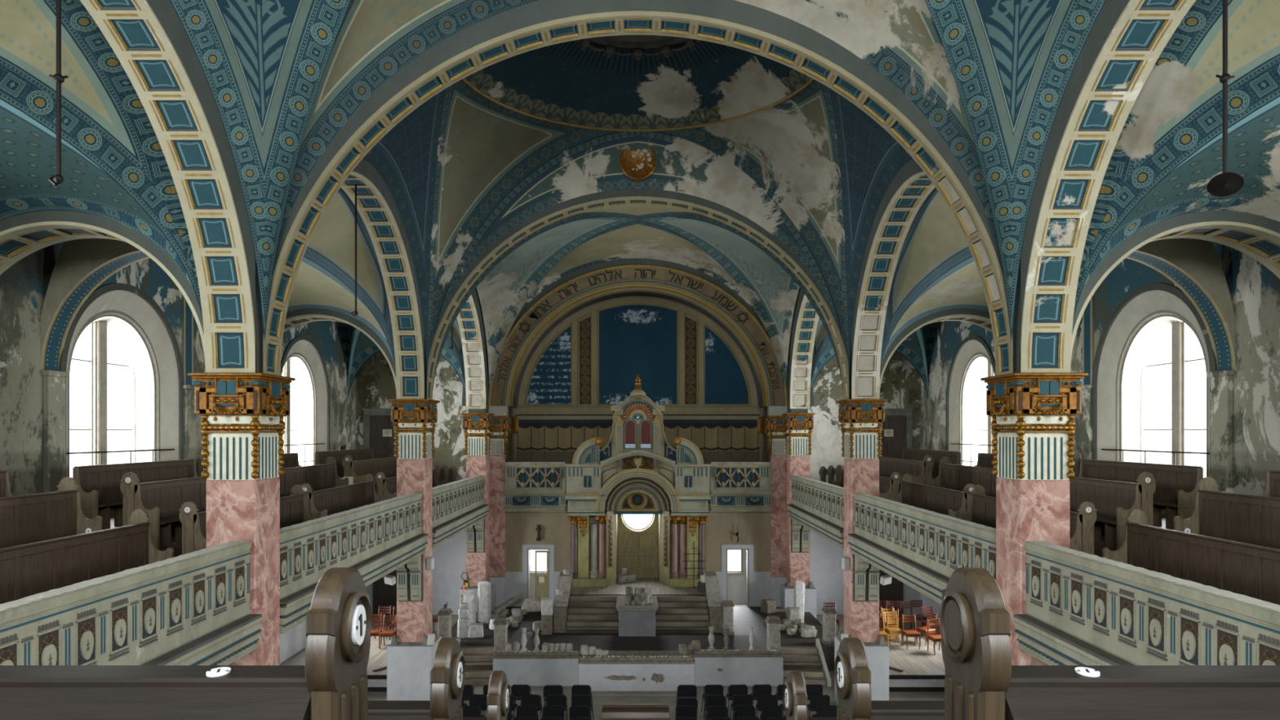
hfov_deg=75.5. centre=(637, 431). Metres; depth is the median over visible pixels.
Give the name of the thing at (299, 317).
arch
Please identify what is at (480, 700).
chair
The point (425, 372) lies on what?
arch
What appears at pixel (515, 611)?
stone fragment
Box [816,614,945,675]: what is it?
floor
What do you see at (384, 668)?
arch
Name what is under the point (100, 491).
pew
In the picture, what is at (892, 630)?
chair
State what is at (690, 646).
stone fragment
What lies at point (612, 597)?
step
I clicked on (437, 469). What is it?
board
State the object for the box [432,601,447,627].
wooden chair
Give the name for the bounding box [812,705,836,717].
chair
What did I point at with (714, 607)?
step cheek
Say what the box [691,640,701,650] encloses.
stone fragment
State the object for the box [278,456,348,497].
pew
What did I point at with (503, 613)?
stone fragment
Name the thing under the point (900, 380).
wall
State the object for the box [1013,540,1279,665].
parapet
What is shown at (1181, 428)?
window
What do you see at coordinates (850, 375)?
arch
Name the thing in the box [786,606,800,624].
stone block
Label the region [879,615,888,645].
chair
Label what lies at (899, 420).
door
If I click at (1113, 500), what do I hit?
pew
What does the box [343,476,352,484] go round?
board
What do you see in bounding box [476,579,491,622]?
stone block
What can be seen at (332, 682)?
bench
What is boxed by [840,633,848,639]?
lamp
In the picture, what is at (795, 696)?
bench
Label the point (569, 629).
step
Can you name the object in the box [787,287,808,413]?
arch
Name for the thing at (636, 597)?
stone fragment
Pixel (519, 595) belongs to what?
stone slab
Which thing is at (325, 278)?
ceiling
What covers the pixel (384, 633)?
wooden chair
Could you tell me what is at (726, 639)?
baluster
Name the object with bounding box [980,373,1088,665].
pier
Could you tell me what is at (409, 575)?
bracket
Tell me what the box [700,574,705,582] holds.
fragment
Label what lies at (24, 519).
pew
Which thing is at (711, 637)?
baluster
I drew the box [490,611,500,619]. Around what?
stone fragment
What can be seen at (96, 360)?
window
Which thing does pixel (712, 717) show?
chair
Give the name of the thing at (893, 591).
door
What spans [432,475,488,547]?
parapet
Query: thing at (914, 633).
wooden chair
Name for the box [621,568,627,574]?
stone block
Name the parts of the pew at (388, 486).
arm panel, backrest, arm panel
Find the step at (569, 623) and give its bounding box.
[566,620,709,626]
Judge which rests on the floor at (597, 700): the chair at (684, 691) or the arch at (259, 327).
the chair at (684, 691)
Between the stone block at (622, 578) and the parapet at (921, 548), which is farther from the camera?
the stone block at (622, 578)
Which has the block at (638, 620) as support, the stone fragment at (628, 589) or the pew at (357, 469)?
the stone fragment at (628, 589)
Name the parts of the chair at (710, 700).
backrest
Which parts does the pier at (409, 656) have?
bead chain, moulding, bead chain, bead chain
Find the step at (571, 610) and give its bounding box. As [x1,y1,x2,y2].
[568,607,707,613]
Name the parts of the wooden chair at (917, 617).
seat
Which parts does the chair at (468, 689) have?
backrest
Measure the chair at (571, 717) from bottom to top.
0.859 m
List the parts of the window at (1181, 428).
rail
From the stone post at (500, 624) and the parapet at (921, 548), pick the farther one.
the stone post at (500, 624)
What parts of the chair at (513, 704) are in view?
backrest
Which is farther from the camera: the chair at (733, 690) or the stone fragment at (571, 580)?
the stone fragment at (571, 580)
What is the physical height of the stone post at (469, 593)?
1.300 m
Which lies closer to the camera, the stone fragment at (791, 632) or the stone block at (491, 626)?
the stone fragment at (791, 632)
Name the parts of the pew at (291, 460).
arm panel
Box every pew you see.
[0,471,13,497]
[0,476,102,548]
[0,509,173,604]
[72,458,197,529]
[120,471,207,550]
[178,484,320,555]
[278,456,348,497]
[282,453,300,468]
[301,473,386,517]
[315,448,373,477]
[342,454,397,491]
[374,465,444,499]
[831,464,901,499]
[878,454,933,492]
[888,473,974,517]
[902,448,960,479]
[927,456,997,497]
[955,484,1097,555]
[975,453,993,468]
[1068,471,1156,550]
[1078,458,1203,529]
[1102,509,1279,604]
[1173,476,1279,549]
[1262,471,1279,497]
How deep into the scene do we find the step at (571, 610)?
27.75 m
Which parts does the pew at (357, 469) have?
arm panel, backrest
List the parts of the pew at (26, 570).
arm panel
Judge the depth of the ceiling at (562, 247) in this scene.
28.79 m
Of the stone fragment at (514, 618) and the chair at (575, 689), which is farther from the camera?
the stone fragment at (514, 618)
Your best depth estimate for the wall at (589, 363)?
33.99 m
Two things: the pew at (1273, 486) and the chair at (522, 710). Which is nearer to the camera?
the pew at (1273, 486)
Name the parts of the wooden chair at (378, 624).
seat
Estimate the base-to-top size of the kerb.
0.030 m
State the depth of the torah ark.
30.24 m
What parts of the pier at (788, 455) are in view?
bead chain, bead chain, bead chain, bead chain, moulding, bead chain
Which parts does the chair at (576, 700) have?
backrest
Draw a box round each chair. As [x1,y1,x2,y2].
[370,613,382,648]
[373,605,391,639]
[378,614,396,648]
[388,606,396,639]
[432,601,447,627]
[461,695,466,706]
[462,684,475,700]
[462,705,484,717]
[469,694,487,710]
[483,684,488,715]
[506,706,513,719]
[509,694,517,718]
[511,684,533,703]
[513,715,535,719]
[515,705,538,719]
[520,694,542,719]
[541,716,563,719]
[542,705,564,719]
[543,684,564,711]
[546,694,568,719]
[568,705,591,719]
[568,716,591,719]
[571,684,592,715]
[571,694,593,719]
[675,684,697,707]
[675,705,697,718]
[675,716,697,719]
[676,697,697,710]
[701,684,723,716]
[703,694,725,719]
[705,705,728,719]
[709,716,731,719]
[725,684,747,716]
[729,694,752,719]
[733,705,755,719]
[737,716,759,719]
[749,684,771,705]
[755,694,777,717]
[760,705,782,719]
[766,716,786,719]
[775,684,784,700]
[779,696,784,716]
[805,684,822,700]
[807,694,830,716]
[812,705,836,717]
[823,602,839,634]
[879,600,885,616]
[879,608,888,642]
[879,610,887,644]
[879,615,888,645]
[880,606,898,640]
[882,608,897,640]
[884,610,902,646]
[886,600,902,630]
[899,600,916,630]
[902,614,920,649]
[910,600,926,630]
[915,611,937,645]
[920,605,939,635]
[926,617,941,654]
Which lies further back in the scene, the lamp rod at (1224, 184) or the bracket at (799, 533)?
the bracket at (799, 533)
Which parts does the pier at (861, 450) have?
bead chain, bead chain, moulding, bead chain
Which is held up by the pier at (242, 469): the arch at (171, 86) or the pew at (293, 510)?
the arch at (171, 86)
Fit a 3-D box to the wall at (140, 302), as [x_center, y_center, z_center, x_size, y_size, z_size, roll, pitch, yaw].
[-11.025,-0.700,13.600,0.950,16.000,35.200,0,0,0]
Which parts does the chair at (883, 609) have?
seat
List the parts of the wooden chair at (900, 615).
leg, leg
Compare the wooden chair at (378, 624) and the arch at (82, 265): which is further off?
the wooden chair at (378, 624)
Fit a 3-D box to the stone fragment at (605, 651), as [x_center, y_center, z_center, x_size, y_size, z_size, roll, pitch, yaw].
[-0.964,6.268,23.499,0.202,0.124,0.201,0,0,24]
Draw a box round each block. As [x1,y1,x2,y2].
[457,608,469,618]
[457,617,471,638]
[459,594,463,604]
[459,602,468,608]
[467,622,483,638]
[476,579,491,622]
[488,618,494,630]
[616,595,657,636]
[618,573,627,582]
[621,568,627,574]
[627,575,636,582]
[697,581,705,592]
[760,599,776,613]
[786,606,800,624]
[800,627,817,638]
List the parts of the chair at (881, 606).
leg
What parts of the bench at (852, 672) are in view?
number plate, post, backrest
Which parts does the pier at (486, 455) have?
bead chain, moulding, bead chain, bead chain, bead chain, bead chain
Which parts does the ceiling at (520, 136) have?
rim moulding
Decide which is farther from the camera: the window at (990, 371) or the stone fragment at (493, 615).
the stone fragment at (493, 615)
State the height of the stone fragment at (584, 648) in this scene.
0.270 m
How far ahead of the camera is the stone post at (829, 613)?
25.43 m
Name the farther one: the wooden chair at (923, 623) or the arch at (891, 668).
the wooden chair at (923, 623)
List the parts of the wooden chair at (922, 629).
seat, leg, leg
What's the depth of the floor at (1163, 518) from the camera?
15.73 m
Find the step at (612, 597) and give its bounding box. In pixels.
[569,594,706,600]
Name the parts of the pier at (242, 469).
bead chain, bead chain, bead chain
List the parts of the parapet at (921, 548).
cartouche panel, cartouche panel, cartouche panel, cartouche panel, cartouche panel, cartouche panel, cartouche panel, cartouche panel, cartouche panel, cartouche panel, cartouche panel, cartouche panel, cartouche panel, cartouche panel, cartouche panel, cartouche panel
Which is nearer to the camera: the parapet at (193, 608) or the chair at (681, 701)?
the parapet at (193, 608)
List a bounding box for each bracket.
[395,555,422,601]
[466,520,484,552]
[791,520,809,552]
[853,555,879,601]
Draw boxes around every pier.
[187,373,295,665]
[386,399,441,700]
[459,413,518,612]
[757,413,816,618]
[834,399,888,705]
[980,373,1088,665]
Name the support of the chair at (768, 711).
on the floor at (597, 700)
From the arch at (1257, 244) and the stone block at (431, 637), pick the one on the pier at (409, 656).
the stone block at (431, 637)
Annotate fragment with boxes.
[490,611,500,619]
[500,608,506,617]
[508,615,521,623]
[511,608,521,615]
[511,620,519,627]
[520,608,527,615]
[532,621,539,631]
[555,588,563,595]
[563,568,569,574]
[570,577,573,591]
[580,644,588,655]
[588,646,596,655]
[595,648,603,655]
[602,649,608,655]
[624,593,632,604]
[625,586,633,599]
[631,600,637,605]
[633,594,640,604]
[634,586,642,595]
[640,592,649,604]
[640,600,644,605]
[641,586,652,598]
[648,597,653,604]
[678,644,687,654]
[688,643,693,650]
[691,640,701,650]
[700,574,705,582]
[781,618,791,625]
[786,624,797,631]
[786,628,796,635]
[796,618,804,626]
[799,623,807,628]
[804,625,814,628]
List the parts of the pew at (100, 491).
arm panel, seat, arm panel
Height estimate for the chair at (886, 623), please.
1.024 m
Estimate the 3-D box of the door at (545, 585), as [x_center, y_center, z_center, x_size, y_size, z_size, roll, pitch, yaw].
[-3.740,5.465,31.200,0.840,2.170,0.320,0,0,0]
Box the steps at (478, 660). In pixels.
[460,646,493,685]
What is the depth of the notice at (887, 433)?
30.99 m
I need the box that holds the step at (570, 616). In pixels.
[567,613,708,620]
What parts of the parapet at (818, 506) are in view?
cartouche panel, cartouche panel, cartouche panel, cartouche panel, cartouche panel, cartouche panel, cartouche panel, cartouche panel, cartouche panel, cartouche panel, cartouche panel, cartouche panel, cartouche panel, cartouche panel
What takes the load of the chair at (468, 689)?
on the floor at (597, 700)
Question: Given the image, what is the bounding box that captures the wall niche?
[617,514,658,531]
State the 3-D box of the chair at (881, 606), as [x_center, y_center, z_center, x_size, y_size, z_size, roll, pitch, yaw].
[8.319,6.331,27.309,0.455,1.024,0.523,0,0,-6]
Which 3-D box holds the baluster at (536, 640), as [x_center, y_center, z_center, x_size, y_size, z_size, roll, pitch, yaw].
[-2.932,6.010,23.880,0.197,0.640,0.191,0,0,0]
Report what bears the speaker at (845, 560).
attached to the pier at (861, 450)
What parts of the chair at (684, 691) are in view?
backrest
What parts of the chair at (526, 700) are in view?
backrest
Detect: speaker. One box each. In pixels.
[426,556,434,570]
[841,556,849,570]
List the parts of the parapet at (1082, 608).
cartouche panel, cartouche panel, cartouche panel, cartouche panel, cartouche panel, cartouche panel, cartouche panel, cartouche panel, cartouche panel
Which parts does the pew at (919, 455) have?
seat, arm panel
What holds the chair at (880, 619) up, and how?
on the floor at (913, 660)
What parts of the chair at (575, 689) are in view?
backrest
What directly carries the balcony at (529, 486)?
attached to the wall at (900, 380)
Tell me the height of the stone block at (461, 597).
1.014 m
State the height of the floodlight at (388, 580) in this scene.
0.624 m
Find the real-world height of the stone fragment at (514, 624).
0.198 m
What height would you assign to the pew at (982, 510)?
1.297 m
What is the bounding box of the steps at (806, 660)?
[780,646,826,685]
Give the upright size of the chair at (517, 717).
0.859 m
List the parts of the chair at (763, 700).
backrest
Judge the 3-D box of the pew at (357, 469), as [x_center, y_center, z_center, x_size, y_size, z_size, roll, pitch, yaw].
[-8.342,1.327,27.043,0.685,1.305,5.639,0,0,0]
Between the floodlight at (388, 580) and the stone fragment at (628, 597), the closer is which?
the floodlight at (388, 580)
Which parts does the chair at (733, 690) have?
backrest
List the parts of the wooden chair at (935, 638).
leg, seat, leg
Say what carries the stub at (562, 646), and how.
on the wall at (617, 670)
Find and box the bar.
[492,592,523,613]
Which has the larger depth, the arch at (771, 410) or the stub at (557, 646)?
the arch at (771, 410)
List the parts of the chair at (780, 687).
seat, backrest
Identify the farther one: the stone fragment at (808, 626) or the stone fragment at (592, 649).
the stone fragment at (808, 626)
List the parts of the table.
rail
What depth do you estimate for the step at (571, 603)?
28.04 m
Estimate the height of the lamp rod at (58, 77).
2.693 m
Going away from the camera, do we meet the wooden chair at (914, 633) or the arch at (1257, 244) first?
the arch at (1257, 244)
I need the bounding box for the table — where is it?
[600,703,670,719]
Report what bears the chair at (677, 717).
on the floor at (597, 700)
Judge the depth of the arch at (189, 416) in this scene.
19.33 m
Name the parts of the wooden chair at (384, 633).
leg, leg, seat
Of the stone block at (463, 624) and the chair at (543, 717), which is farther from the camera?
the stone block at (463, 624)
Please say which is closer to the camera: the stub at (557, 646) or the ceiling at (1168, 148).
the ceiling at (1168, 148)
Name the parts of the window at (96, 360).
rail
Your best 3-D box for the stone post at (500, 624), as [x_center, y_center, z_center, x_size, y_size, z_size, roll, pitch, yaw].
[-4.000,5.995,24.120,0.400,1.110,0.400,0,0,0]
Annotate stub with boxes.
[505,643,511,652]
[512,640,520,651]
[542,642,547,652]
[547,643,554,651]
[554,643,560,651]
[560,643,566,652]
[565,643,573,652]
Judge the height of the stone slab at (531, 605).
0.422 m
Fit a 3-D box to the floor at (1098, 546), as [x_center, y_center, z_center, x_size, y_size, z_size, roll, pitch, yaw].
[9.200,2.215,17.000,2.800,0.470,28.000,0,0,0]
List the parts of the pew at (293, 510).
number plate, arm panel, backrest, arm panel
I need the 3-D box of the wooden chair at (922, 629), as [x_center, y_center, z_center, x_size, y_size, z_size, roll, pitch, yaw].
[9.356,6.359,26.767,0.520,1.004,0.455,0,0,-25]
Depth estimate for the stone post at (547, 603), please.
26.68 m
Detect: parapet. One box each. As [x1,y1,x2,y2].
[0,540,262,665]
[280,493,428,633]
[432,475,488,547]
[786,475,844,547]
[847,492,995,604]
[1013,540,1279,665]
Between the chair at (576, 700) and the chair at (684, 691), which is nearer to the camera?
the chair at (576, 700)
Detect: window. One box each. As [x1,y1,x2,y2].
[66,320,175,465]
[281,360,324,466]
[529,550,546,573]
[621,514,654,530]
[727,550,743,573]
[951,360,994,466]
[1101,321,1209,465]
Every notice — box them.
[382,429,391,436]
[538,576,543,582]
[884,429,893,436]
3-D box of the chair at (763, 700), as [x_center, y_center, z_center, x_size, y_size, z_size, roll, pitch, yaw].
[3.187,6.872,20.505,0.521,0.859,0.568,0,0,3]
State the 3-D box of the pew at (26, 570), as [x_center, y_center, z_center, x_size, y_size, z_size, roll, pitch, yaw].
[-7.242,1.802,8.745,0.685,1.297,7.234,0,0,0]
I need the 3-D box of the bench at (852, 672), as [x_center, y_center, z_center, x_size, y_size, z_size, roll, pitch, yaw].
[2.062,1.247,2.510,2.962,1.300,0.560,0,0,0]
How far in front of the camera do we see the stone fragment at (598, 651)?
23.40 m
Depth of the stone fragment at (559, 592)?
27.41 m
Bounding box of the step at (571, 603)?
[568,600,706,607]
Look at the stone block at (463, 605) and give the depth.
26.29 m
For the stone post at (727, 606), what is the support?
on the floor at (744, 617)
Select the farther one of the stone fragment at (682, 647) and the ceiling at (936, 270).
the stone fragment at (682, 647)
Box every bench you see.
[0,567,371,719]
[368,637,465,719]
[462,670,510,719]
[783,670,836,719]
[834,637,944,719]
[941,567,1279,719]
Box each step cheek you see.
[554,571,572,632]
[703,571,722,632]
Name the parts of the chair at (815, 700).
seat, backrest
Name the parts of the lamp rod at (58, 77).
rod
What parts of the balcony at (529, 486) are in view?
cornice, lattice panel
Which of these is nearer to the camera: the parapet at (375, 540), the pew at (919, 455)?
the parapet at (375, 540)
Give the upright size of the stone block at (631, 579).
0.278 m
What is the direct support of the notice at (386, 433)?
attached to the door at (375, 420)
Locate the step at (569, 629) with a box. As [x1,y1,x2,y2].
[565,626,709,633]
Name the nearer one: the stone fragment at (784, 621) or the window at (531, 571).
the stone fragment at (784, 621)
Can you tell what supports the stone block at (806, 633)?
on the floor at (744, 617)
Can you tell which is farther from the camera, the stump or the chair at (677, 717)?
the stump
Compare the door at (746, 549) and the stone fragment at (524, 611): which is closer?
the stone fragment at (524, 611)
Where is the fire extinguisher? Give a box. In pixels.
[460,572,468,595]
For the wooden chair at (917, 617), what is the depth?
28.83 m
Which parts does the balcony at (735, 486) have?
lattice panel, cornice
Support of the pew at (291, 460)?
on the floor at (112, 518)
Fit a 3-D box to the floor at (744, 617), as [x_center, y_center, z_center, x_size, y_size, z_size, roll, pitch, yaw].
[0.000,6.925,28.145,12.500,0.750,5.790,0,0,0]
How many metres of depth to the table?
19.41 m
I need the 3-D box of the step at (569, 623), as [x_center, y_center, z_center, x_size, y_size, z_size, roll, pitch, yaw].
[0.000,6.325,27.960,4.700,0.150,1.580,0,0,0]
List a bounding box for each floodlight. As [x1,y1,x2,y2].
[383,571,396,585]
[879,571,892,585]
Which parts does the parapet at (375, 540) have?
cartouche panel, cartouche panel, cartouche panel, cartouche panel, cartouche panel, cartouche panel, cartouche panel, cartouche panel, cartouche panel, cartouche panel, cartouche panel, cartouche panel, cartouche panel, cartouche panel, cartouche panel, cartouche panel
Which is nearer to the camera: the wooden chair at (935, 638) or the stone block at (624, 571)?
the wooden chair at (935, 638)
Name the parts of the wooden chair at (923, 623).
leg, seat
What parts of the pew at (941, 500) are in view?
arm panel, backrest, arm panel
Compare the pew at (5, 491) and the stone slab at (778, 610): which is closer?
the pew at (5, 491)
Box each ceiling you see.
[0,0,203,320]
[12,187,395,369]
[169,0,1106,354]
[287,317,466,399]
[298,35,912,374]
[432,204,844,399]
[809,317,939,399]
[880,187,1277,370]
[1072,0,1279,321]
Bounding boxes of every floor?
[110,515,174,536]
[160,535,182,557]
[280,614,458,675]
[368,671,944,719]
[451,606,834,671]
[565,488,710,503]
[569,577,706,595]
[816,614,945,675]
[1093,535,1115,557]
[1101,515,1165,536]
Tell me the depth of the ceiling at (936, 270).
20.05 m
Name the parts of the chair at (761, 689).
seat, backrest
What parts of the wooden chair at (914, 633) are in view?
leg, leg, seat, leg, leg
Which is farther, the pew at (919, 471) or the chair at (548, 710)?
the pew at (919, 471)
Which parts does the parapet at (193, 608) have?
cartouche panel, cartouche panel, cartouche panel, cartouche panel, cartouche panel, cartouche panel, cartouche panel, cartouche panel, cartouche panel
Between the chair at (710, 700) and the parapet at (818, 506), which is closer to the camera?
the chair at (710, 700)
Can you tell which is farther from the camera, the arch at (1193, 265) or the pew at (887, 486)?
the pew at (887, 486)
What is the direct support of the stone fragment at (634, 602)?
on the block at (638, 620)
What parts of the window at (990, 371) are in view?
rail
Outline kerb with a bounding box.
[590,691,678,695]
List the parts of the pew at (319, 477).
backrest, arm panel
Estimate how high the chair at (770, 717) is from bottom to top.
0.859 m
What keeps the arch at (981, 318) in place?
attached to the wall at (1135, 302)
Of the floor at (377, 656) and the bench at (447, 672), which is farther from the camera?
the floor at (377, 656)
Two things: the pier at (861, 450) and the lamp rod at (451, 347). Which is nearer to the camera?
the pier at (861, 450)
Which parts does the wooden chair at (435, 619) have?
seat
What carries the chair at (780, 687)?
on the floor at (597, 700)
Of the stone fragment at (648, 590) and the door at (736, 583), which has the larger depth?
the door at (736, 583)
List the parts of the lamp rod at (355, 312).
rod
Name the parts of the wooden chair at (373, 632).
seat, leg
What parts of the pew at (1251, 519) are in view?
arm panel, number plate, backrest, seat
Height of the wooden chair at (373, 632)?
1.004 m
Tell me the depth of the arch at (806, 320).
29.66 m
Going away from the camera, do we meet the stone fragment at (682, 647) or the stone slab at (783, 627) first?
the stone fragment at (682, 647)
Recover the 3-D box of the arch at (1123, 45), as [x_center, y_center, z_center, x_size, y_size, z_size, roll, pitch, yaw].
[5.918,-3.282,7.670,0.725,4.896,8.720,0,0,0]
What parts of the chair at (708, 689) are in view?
backrest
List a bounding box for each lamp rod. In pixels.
[48,0,68,186]
[351,183,358,315]
[448,327,453,349]
[1206,0,1244,196]
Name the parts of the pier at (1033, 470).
bead chain, bead chain, bead chain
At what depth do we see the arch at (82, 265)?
14.72 m
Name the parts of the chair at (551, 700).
backrest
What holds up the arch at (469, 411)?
attached to the wall at (584, 287)
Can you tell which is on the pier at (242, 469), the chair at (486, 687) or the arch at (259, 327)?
the arch at (259, 327)
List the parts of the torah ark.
lion mask panel, ogee cornice, curved cornice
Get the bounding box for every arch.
[0,210,205,369]
[40,238,149,493]
[80,0,256,373]
[182,294,196,463]
[215,184,262,373]
[262,0,1013,375]
[275,158,424,399]
[283,308,396,394]
[367,675,386,691]
[372,666,386,671]
[412,279,426,399]
[426,188,848,399]
[457,289,485,408]
[467,287,488,413]
[488,405,508,415]
[767,405,787,415]
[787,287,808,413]
[790,289,846,408]
[815,638,831,686]
[848,344,851,399]
[851,158,935,399]
[879,308,992,395]
[888,666,903,671]
[888,675,945,691]
[1008,158,1062,373]
[1019,0,1195,373]
[1071,210,1279,359]
[1079,294,1093,464]
[1126,238,1235,493]
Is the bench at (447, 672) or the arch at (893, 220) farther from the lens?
the arch at (893, 220)
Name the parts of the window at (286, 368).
rail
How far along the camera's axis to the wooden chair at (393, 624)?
27.41 m
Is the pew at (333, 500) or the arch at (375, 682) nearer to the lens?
the pew at (333, 500)
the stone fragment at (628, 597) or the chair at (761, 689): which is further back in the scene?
the stone fragment at (628, 597)
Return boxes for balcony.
[504,462,565,511]
[710,462,771,511]
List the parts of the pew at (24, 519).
seat, backrest, number plate, arm panel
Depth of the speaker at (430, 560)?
21.62 m
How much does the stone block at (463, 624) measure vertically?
0.621 m
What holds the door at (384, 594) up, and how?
in the wall at (900, 380)
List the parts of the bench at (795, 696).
number plate, post, backrest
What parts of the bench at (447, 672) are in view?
backrest, post, number plate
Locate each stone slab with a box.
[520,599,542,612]
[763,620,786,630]
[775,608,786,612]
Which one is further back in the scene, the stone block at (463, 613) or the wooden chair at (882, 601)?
the wooden chair at (882, 601)
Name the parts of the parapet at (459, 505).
cartouche panel, cartouche panel, cartouche panel, cartouche panel, cartouche panel, cartouche panel, cartouche panel, cartouche panel, cartouche panel, cartouche panel, cartouche panel, cartouche panel, cartouche panel, cartouche panel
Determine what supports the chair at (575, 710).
on the floor at (597, 700)
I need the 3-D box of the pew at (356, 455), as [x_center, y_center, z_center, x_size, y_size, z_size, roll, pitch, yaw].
[-9.325,1.140,27.000,0.450,1.120,5.124,0,0,0]
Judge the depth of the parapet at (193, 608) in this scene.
9.47 m
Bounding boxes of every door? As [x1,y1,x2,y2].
[361,408,414,458]
[373,569,396,614]
[527,548,549,599]
[726,548,748,606]
[861,408,914,458]
[879,569,902,614]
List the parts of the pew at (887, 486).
arm panel, backrest, arm panel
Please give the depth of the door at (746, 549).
31.04 m
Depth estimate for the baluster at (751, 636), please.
23.84 m
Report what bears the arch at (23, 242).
attached to the wall at (140, 302)
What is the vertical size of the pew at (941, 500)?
1.297 m
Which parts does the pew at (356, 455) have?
arm panel, seat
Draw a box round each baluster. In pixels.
[520,627,527,652]
[533,628,539,652]
[707,626,715,650]
[723,628,729,650]
[748,626,754,650]
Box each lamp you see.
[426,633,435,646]
[536,524,541,541]
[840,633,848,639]
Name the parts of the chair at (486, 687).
backrest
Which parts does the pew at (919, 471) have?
backrest, arm panel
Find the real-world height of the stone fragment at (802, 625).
0.193 m
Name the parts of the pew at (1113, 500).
seat, backrest, arm panel, number plate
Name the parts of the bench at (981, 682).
post, number plate, backrest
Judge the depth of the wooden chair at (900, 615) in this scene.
28.62 m
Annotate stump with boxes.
[794,580,804,620]
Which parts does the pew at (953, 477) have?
arm panel, backrest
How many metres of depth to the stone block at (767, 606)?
29.76 m
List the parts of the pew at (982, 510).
arm panel, backrest, arm panel, number plate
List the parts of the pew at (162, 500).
number plate, arm panel, backrest, seat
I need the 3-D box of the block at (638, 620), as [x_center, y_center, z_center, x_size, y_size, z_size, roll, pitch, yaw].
[-0.030,6.045,27.205,1.340,1.010,1.690,0,0,0]
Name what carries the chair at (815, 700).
on the floor at (597, 700)
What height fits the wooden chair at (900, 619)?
1.004 m
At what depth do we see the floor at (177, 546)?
14.13 m
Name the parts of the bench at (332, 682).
backrest, number plate, post, number plate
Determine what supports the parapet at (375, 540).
on the floor
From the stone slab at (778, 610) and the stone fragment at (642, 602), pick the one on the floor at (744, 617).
the stone slab at (778, 610)
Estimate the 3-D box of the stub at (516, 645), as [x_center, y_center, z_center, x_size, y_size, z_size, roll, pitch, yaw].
[-3.500,6.191,23.861,0.182,0.277,0.185,0,0,37]
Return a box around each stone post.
[436,608,453,637]
[462,587,477,622]
[493,617,508,652]
[541,597,553,635]
[721,600,734,635]
[765,616,781,648]
[821,606,836,644]
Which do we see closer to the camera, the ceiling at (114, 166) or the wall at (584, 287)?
the ceiling at (114, 166)
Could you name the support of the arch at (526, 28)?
attached to the ceiling at (520, 136)
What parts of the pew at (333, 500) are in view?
arm panel, backrest, arm panel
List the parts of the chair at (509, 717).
backrest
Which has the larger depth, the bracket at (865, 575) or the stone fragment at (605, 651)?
the stone fragment at (605, 651)
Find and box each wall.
[0,241,355,663]
[355,175,919,614]
[462,257,813,408]
[492,648,784,691]
[515,295,759,419]
[515,419,759,488]
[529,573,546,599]
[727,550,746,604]
[920,82,1279,627]
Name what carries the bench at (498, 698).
on the floor
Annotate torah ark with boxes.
[564,373,711,586]
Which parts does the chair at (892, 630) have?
leg, seat, leg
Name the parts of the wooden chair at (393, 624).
seat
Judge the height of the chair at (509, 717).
0.859 m
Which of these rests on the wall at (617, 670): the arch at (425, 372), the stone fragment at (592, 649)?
the stone fragment at (592, 649)
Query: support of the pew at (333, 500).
on the floor
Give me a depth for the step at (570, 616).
27.46 m
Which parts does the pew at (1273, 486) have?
arm panel, backrest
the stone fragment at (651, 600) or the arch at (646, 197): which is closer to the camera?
the arch at (646, 197)
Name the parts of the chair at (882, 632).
seat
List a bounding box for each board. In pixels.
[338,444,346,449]
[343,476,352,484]
[434,464,440,481]
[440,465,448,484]
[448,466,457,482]
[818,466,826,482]
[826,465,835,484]
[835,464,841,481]
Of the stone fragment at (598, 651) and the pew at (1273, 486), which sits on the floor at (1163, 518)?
the pew at (1273, 486)
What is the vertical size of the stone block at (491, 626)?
0.351 m
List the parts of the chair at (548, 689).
backrest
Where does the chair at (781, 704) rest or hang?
on the floor at (597, 700)
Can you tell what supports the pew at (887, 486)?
on the floor
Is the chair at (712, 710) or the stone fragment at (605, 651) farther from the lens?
the stone fragment at (605, 651)
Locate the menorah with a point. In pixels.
(694, 548)
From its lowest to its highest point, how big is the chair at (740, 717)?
0.859 m
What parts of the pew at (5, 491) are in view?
backrest, arm panel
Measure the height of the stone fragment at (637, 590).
0.489 m
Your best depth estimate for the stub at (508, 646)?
23.79 m
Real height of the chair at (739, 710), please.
0.859 m
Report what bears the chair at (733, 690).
on the floor at (597, 700)
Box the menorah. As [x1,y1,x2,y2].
[682,541,705,588]
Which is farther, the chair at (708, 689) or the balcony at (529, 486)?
the balcony at (529, 486)
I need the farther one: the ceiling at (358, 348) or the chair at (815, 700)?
the ceiling at (358, 348)
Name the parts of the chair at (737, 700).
backrest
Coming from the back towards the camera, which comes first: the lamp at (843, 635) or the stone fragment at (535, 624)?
the stone fragment at (535, 624)
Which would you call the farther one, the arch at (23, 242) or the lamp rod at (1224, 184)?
the arch at (23, 242)
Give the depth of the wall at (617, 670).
23.73 m
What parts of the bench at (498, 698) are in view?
backrest, post, number plate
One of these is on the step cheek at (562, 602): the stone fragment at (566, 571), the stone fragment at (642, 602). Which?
the stone fragment at (566, 571)
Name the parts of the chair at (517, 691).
backrest, seat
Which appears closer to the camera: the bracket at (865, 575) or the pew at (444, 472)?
the bracket at (865, 575)

